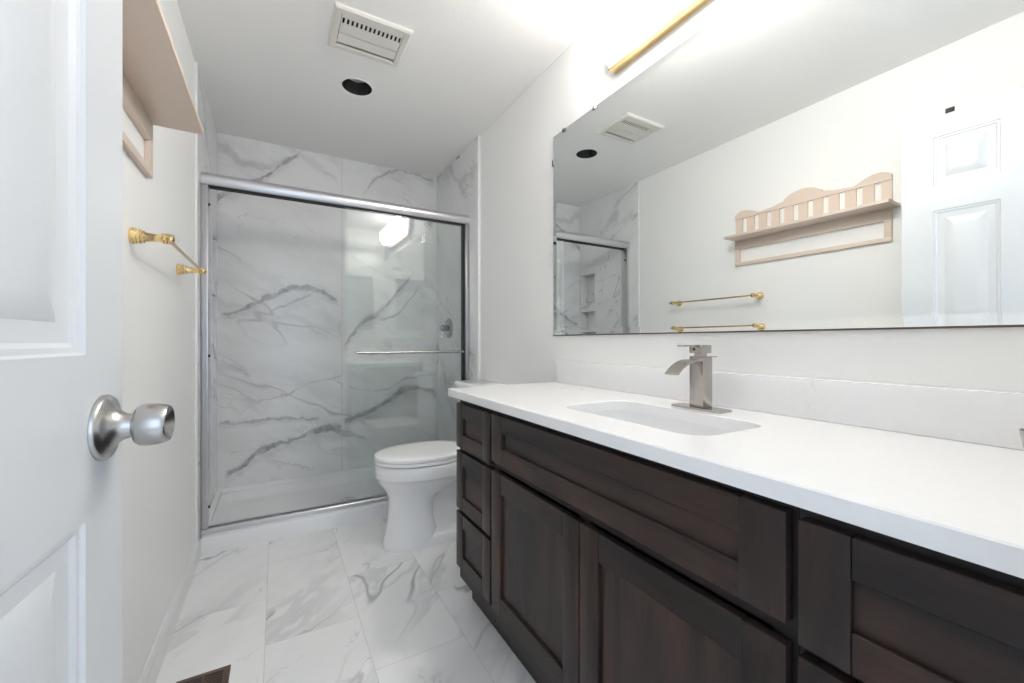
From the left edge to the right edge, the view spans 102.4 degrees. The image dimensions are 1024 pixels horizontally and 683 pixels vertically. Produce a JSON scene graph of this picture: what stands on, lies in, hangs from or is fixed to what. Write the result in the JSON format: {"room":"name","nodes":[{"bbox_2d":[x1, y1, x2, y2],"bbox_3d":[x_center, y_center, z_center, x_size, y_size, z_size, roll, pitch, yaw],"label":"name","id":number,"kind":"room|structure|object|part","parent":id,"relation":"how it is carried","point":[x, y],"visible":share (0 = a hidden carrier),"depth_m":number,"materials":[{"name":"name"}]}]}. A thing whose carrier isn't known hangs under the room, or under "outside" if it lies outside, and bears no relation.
{"room":"bathroom","nodes":[
{"label":"bathroom","id":0,"kind":"room"},
{"bbox_2d":[122,0,216,682],"bbox_3d":[-1.134,-0.140,1.183,0.120,2.440,3.380,0,0,-30],"label":"wall","id":1,"kind":"structure","parent":0,"point":[158,303],"depth_m":1.45,"materials":[{"name":"paint"}]},
{"bbox_2d":[122,0,203,178],"bbox_3d":[-0.849,-0.694,0.931,0.142,0.390,0.836,0,0,-30],"label":"wall shelf","id":2,"kind":"object","parent":1,"relation":"attached to","point":[155,88],"visible":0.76,"depth_m":1.04,"materials":[{"name":"beige paint"}]},
{"bbox_3d":[-0.912,-0.582,0.913,0.016,0.166,0.806,0,0,-30],"label":"frame","id":3,"kind":"part","parent":2,"relation":"part of","materials":[{"name":"beige paint"}]},
{"bbox_2d":[128,227,206,274],"bbox_3d":[-1.149,-0.288,1.408,0.095,0.045,0.677,0,0,-30],"label":"towel bar","id":4,"kind":"object","parent":1,"relation":"attached to","point":[135,236],"visible":1,"depth_m":1.15,"materials":[{"name":"gold metal"}]},
{"bbox_3d":[-0.999,-0.288,1.145,0.095,0.045,0.045,0,0,-30],"label":"post","id":5,"kind":"part","parent":4,"relation":"part of","materials":[{"name":"gold metal"}]},
{"bbox_3d":[-1.299,-0.288,1.671,0.095,0.045,0.045,0,0,-30],"label":"post","id":6,"kind":"part","parent":4,"relation":"part of","materials":[{"name":"gold metal"}]},
{"bbox_2d":[138,539,200,682],"bbox_3d":[-0.941,1.032,0.962,0.014,0.097,2.543,0,0,-30],"label":"baseboard","id":7,"kind":"structure","parent":1,"relation":"attached to","point":[150,673],"depth_m":1.49,"materials":[{"name":"white paint"}]},
{"bbox_2d":[195,62,197,544],"bbox_3d":[-1.539,-0.140,2.003,0.012,2.440,0.007,0,0,-30],"label":"trim","id":8,"kind":"structure","parent":1,"relation":"attached to","point":[196,63],"depth_m":2.00,"materials":[{"name":"white paint"}]},
{"bbox_2d":[217,132,436,488],"bbox_3d":[-1.298,-0.140,3.094,1.691,2.440,0.100,0,0,-30],"label":"wall","id":9,"kind":"structure","parent":0,"point":[303,289],"depth_m":2.97,"materials":[{"name":"tile"}]},
{"bbox_2d":[156,517,535,682],"bbox_3d":[-0.018,1.105,0.839,1.800,0.050,3.875,0,0,-30],"label":"floor","id":10,"kind":"structure","parent":0,"point":[333,605],"depth_m":1.61,"materials":[{"name":"tile"}]},
{"bbox_2d":[176,664,230,682],"bbox_3d":[-0.922,1.078,1.202,0.144,0.004,0.312,0,0,-30],"label":"floor vent","id":11,"kind":"object","parent":10,"relation":"in","point":[220,675],"visible":1,"depth_m":1.32,"materials":[{"name":"brown metal"}]},
{"bbox_2d":[200,466,388,555],"bbox_3d":[-1.098,1.022,2.744,1.489,0.116,0.704,0,0,-30],"label":"shower pan","id":12,"kind":"object","parent":10,"relation":"on","point":[252,500],"visible":0.55,"depth_m":2.58,"materials":[{"name":"white plastic"}]},
{"bbox_2d":[374,379,510,552],"bbox_3d":[-0.394,0.664,2.309,0.724,0.832,0.464,0,0,-30],"label":"toilet","id":13,"kind":"object","parent":10,"relation":"on","point":[418,479],"visible":0.58,"depth_m":2.13,"materials":[{"name":"white ceramic"}]},
{"bbox_3d":[-0.500,0.626,2.248,0.479,0.019,0.368,0,0,-30],"label":"seat","id":14,"kind":"part","parent":13,"relation":"part of","materials":[{"name":"white plastic"}]},
{"bbox_3d":[-0.465,0.860,2.268,0.557,0.440,0.365,0,0,-30],"label":"bowl","id":15,"kind":"part","parent":13,"relation":"part of","materials":[{"name":"white ceramic"}]},
{"bbox_3d":[-0.497,0.602,2.250,0.487,0.028,0.368,0,0,-30],"label":"lid","id":16,"kind":"part","parent":13,"relation":"part of","materials":[{"name":"white plastic"}]},
{"bbox_3d":[-0.168,0.269,2.438,0.203,0.042,0.464,0,0,-30],"label":"tank lid","id":17,"kind":"part","parent":13,"relation":"part of","materials":[{"name":"white ceramic"}]},
{"bbox_2d":[456,400,508,645],"bbox_3d":[0.076,0.652,1.686,0.529,0.855,0.317,0,0,-30],"label":"base cabinet","id":18,"kind":"object","parent":10,"relation":"on","point":[475,465],"visible":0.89,"depth_m":1.55,"materials":[{"name":"brown wood"}]},
{"bbox_3d":[-0.144,0.801,1.558,0.019,0.222,0.304,0,0,-30],"label":"drawer","id":19,"kind":"part","parent":18,"relation":"part of","materials":[{"name":"brown wood"}]},
{"bbox_3d":[-0.144,0.559,1.558,0.019,0.232,0.304,0,0,-30],"label":"drawer","id":20,"kind":"part","parent":18,"relation":"part of","materials":[{"name":"brown wood"}]},
{"bbox_3d":[-0.144,0.340,1.558,0.019,0.177,0.304,0,0,-30],"label":"drawer","id":21,"kind":"part","parent":18,"relation":"part of","materials":[{"name":"brown wood"}]},
{"bbox_3d":[-0.128,0.599,1.569,0.018,0.747,0.317,0,0,-30],"label":"frame","id":22,"kind":"part","parent":18,"relation":"part of","materials":[{"name":"brown wood"}]},
{"bbox_2d":[492,411,799,682],"bbox_3d":[0.392,0.652,1.133,0.529,0.855,0.955,0,0,-30],"label":"base cabinet","id":23,"kind":"object","parent":10,"relation":"on","point":[610,565],"visible":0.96,"depth_m":0.86,"materials":[{"name":"brown wood"}]},
{"bbox_3d":[0.054,0.676,1.212,0.019,0.472,0.469,0,0,-30],"label":"cabinet door","id":24,"kind":"part","parent":23,"relation":"part of","materials":[{"name":"brown wood"}]},
{"bbox_3d":[0.288,0.676,0.801,0.019,0.472,0.466,0,0,-30],"label":"cabinet door","id":25,"kind":"part","parent":23,"relation":"part of","materials":[{"name":"brown wood"}]},
{"bbox_2d":[448,382,1023,578],"bbox_3d":[0.366,0.209,1.152,0.557,0.030,1.572,0,0,-30],"label":"countertop","id":26,"kind":"structure","parent":23,"relation":"on","point":[958,499],"depth_m":0.66,"materials":[{"name":"stone"}]},
{"bbox_2d":[588,410,736,435],"bbox_3d":[0.369,0.292,1.095,0.297,0.135,0.515,0,0,-30],"label":"sink","id":27,"kind":"object","parent":26,"relation":"in","point":[663,423],"visible":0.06,"depth_m":1.22,"materials":[{"name":"white ceramic"}]},
{"bbox_2d":[665,345,731,413],"bbox_3d":[0.505,0.102,1.159,0.168,0.183,0.160,0,0,-30],"label":"faucet","id":28,"kind":"object","parent":26,"relation":"on","point":[700,363],"visible":1,"depth_m":1.16,"materials":[{"name":"silver metal"}]},
{"bbox_3d":[0.477,0.072,1.143,0.105,0.040,0.044,0,0,-30],"label":"spout","id":29,"kind":"part","parent":28,"relation":"part of","materials":[{"name":"silver metal"}]},
{"bbox_3d":[0.502,0.013,1.157,0.085,0.004,0.020,0,0,-30],"label":"lever","id":30,"kind":"part","parent":28,"relation":"part of","materials":[{"name":"silver metal"}]},
{"bbox_3d":[0.539,0.022,1.179,0.042,0.023,0.042,0,0,-30],"label":"handle","id":31,"kind":"part","parent":28,"relation":"part of","materials":[{"name":"silver metal"}]},
{"bbox_3d":[0.539,0.191,1.179,0.058,0.006,0.160,0,0,-30],"label":"plate","id":32,"kind":"part","parent":28,"relation":"part of","materials":[{"name":"silver metal"}]},
{"bbox_2d":[1019,428,1023,447],"bbox_3d":[0.805,0.165,0.607,0.073,0.057,0.073,0,0,-30],"label":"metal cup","id":33,"kind":"object","parent":26,"relation":"on","point":[1021,430],"visible":1,"depth_m":0.63,"materials":[{"name":"silver metal"}]},
{"bbox_2d":[798,508,1023,682],"bbox_3d":[0.698,0.652,0.597,0.529,0.855,0.277,0,0,-30],"label":"base cabinet","id":34,"kind":"object","parent":10,"relation":"on","point":[874,607],"visible":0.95,"depth_m":0.49,"materials":[{"name":"brown wood"}]},
{"bbox_3d":[0.478,0.559,0.469,0.019,0.232,0.268,0,0,-30],"label":"drawer","id":35,"kind":"part","parent":34,"relation":"part of","materials":[{"name":"brown wood"}]},
{"bbox_2d":[177,0,601,177],"bbox_3d":[-0.458,-1.375,1.639,1.750,0.030,3.500,0,0,-30],"label":"ceiling","id":36,"kind":"structure","parent":0,"point":[270,73],"depth_m":2.05,"materials":[{"name":"paint"}]},
{"bbox_2d":[341,78,372,96],"bbox_3d":[-0.829,-1.395,2.204,0.164,0.074,0.164,0,0,-30],"label":"recessed light","id":37,"kind":"object","parent":36,"relation":"in","point":[354,86],"visible":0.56,"depth_m":2.25,"materials":[{"name":"paint"}]},
{"bbox_2d":[327,1,413,67],"bbox_3d":[-0.637,-1.398,1.841,0.320,0.104,0.272,0,0,-30],"label":"ceiling vent","id":38,"kind":"object","parent":36,"relation":"in","point":[352,30],"visible":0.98,"depth_m":1.83,"materials":[{"name":"beige plastic"}]},
{"bbox_2d":[341,13,403,43],"bbox_3d":[-0.600,-1.349,1.776,0.252,0.002,0.057,0,0,-30],"label":"grille","id":39,"kind":"object","parent":38,"relation":"attached to","point":[352,17],"depth_m":1.77,"materials":[{"name":"beige plastic"}]},
{"bbox_2d":[437,0,1023,441],"bbox_3d":[0.263,-0.140,1.981,0.116,2.440,3.380,0,0,-30],"label":"wall","id":40,"kind":"structure","parent":0,"point":[518,345],"depth_m":2.03,"materials":[{"name":"paint"}]},
{"bbox_2d":[201,172,469,535],"bbox_3d":[-0.954,0.062,2.491,1.489,1.858,0.079,0,0,-30],"label":"shower door frame","id":41,"kind":"object","parent":40,"relation":"attached to","point":[209,181],"visible":0.86,"depth_m":2.22,"materials":[{"name":"metal"}]},
{"bbox_2d":[357,225,464,379],"bbox_3d":[-0.656,0.070,2.640,0.774,1.810,0.086,0,0,-30],"label":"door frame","id":42,"kind":"structure","parent":40,"relation":"in","point":[446,351],"depth_m":2.83,"materials":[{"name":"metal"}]},
{"bbox_2d":[424,222,433,229],"bbox_3d":[-0.573,-0.904,3.128,0.198,0.132,0.068,0,0,-30],"label":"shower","id":43,"kind":"object","parent":40,"relation":"attached to","point":[428,225],"visible":0.44,"depth_m":3.08,"materials":[{"name":"silver metal"}]},
{"bbox_2d":[439,318,452,337],"bbox_3d":[-0.518,-0.100,3.159,0.072,0.156,0.156,0,0,-30],"label":"shower valve","id":44,"kind":"object","parent":40,"relation":"attached to","point":[448,327],"visible":1,"depth_m":3.14,"materials":[{"name":"silver metal"}]},
{"bbox_2d":[478,135,479,379],"bbox_3d":[-0.218,-0.140,2.723,0.020,2.440,0.007,0,0,-30],"label":"trim","id":45,"kind":"structure","parent":40,"relation":"attached to","point":[478,135],"depth_m":2.72,"materials":[{"name":"white paint"}]},
{"bbox_2d":[596,0,709,73],"bbox_3d":[0.519,-1.159,1.269,0.178,0.200,0.810,0,0,-30],"label":"vanity light","id":46,"kind":"object","parent":40,"relation":"attached to","point":[626,29],"visible":1,"depth_m":1.43,"materials":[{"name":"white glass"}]},
{"bbox_3d":[0.380,-1.166,1.466,0.132,0.186,0.186,0,0,-30],"label":"lamp shade","id":47,"kind":"part","parent":46,"relation":"part of","materials":[{"name":"white glass"}]},
{"bbox_2d":[552,0,1023,335],"bbox_3d":[0.589,-0.508,1.313,0.012,0.964,1.576,0,0,-30],"label":"wall mirror","id":48,"kind":"object","parent":40,"relation":"attached to","point":[787,165],"visible":1,"depth_m":1.04,"materials":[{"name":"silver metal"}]},
{"bbox_2d":[557,361,1023,449],"bbox_3d":[0.604,0.143,1.276,0.021,0.100,1.552,0,0,-30],"label":"backsplash","id":49,"kind":"structure","parent":40,"relation":"attached to","point":[985,417],"depth_m":0.95,"materials":[{"name":"stone"}]},
{"bbox_3d":[-0.486,-0.995,0.420,0.041,0.024,0.028,0,0,-26],"label":"hook","id":50,"kind":"object","parent":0,"visible":0},
{"bbox_2d":[0,0,174,682],"bbox_3d":[-0.401,0.033,0.245,0.167,2.071,0.702,0,0,-26],"label":"door","id":51,"kind":"structure","parent":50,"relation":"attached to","point":[64,425],"depth_m":0.45,"materials":[{"name":"white paint"}]},
{"bbox_3d":[-0.469,0.108,0.535,0.038,0.054,0.054,0,0,-26],"label":"knob","id":52,"kind":"part","parent":51,"relation":"part of","materials":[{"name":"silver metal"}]}
]}

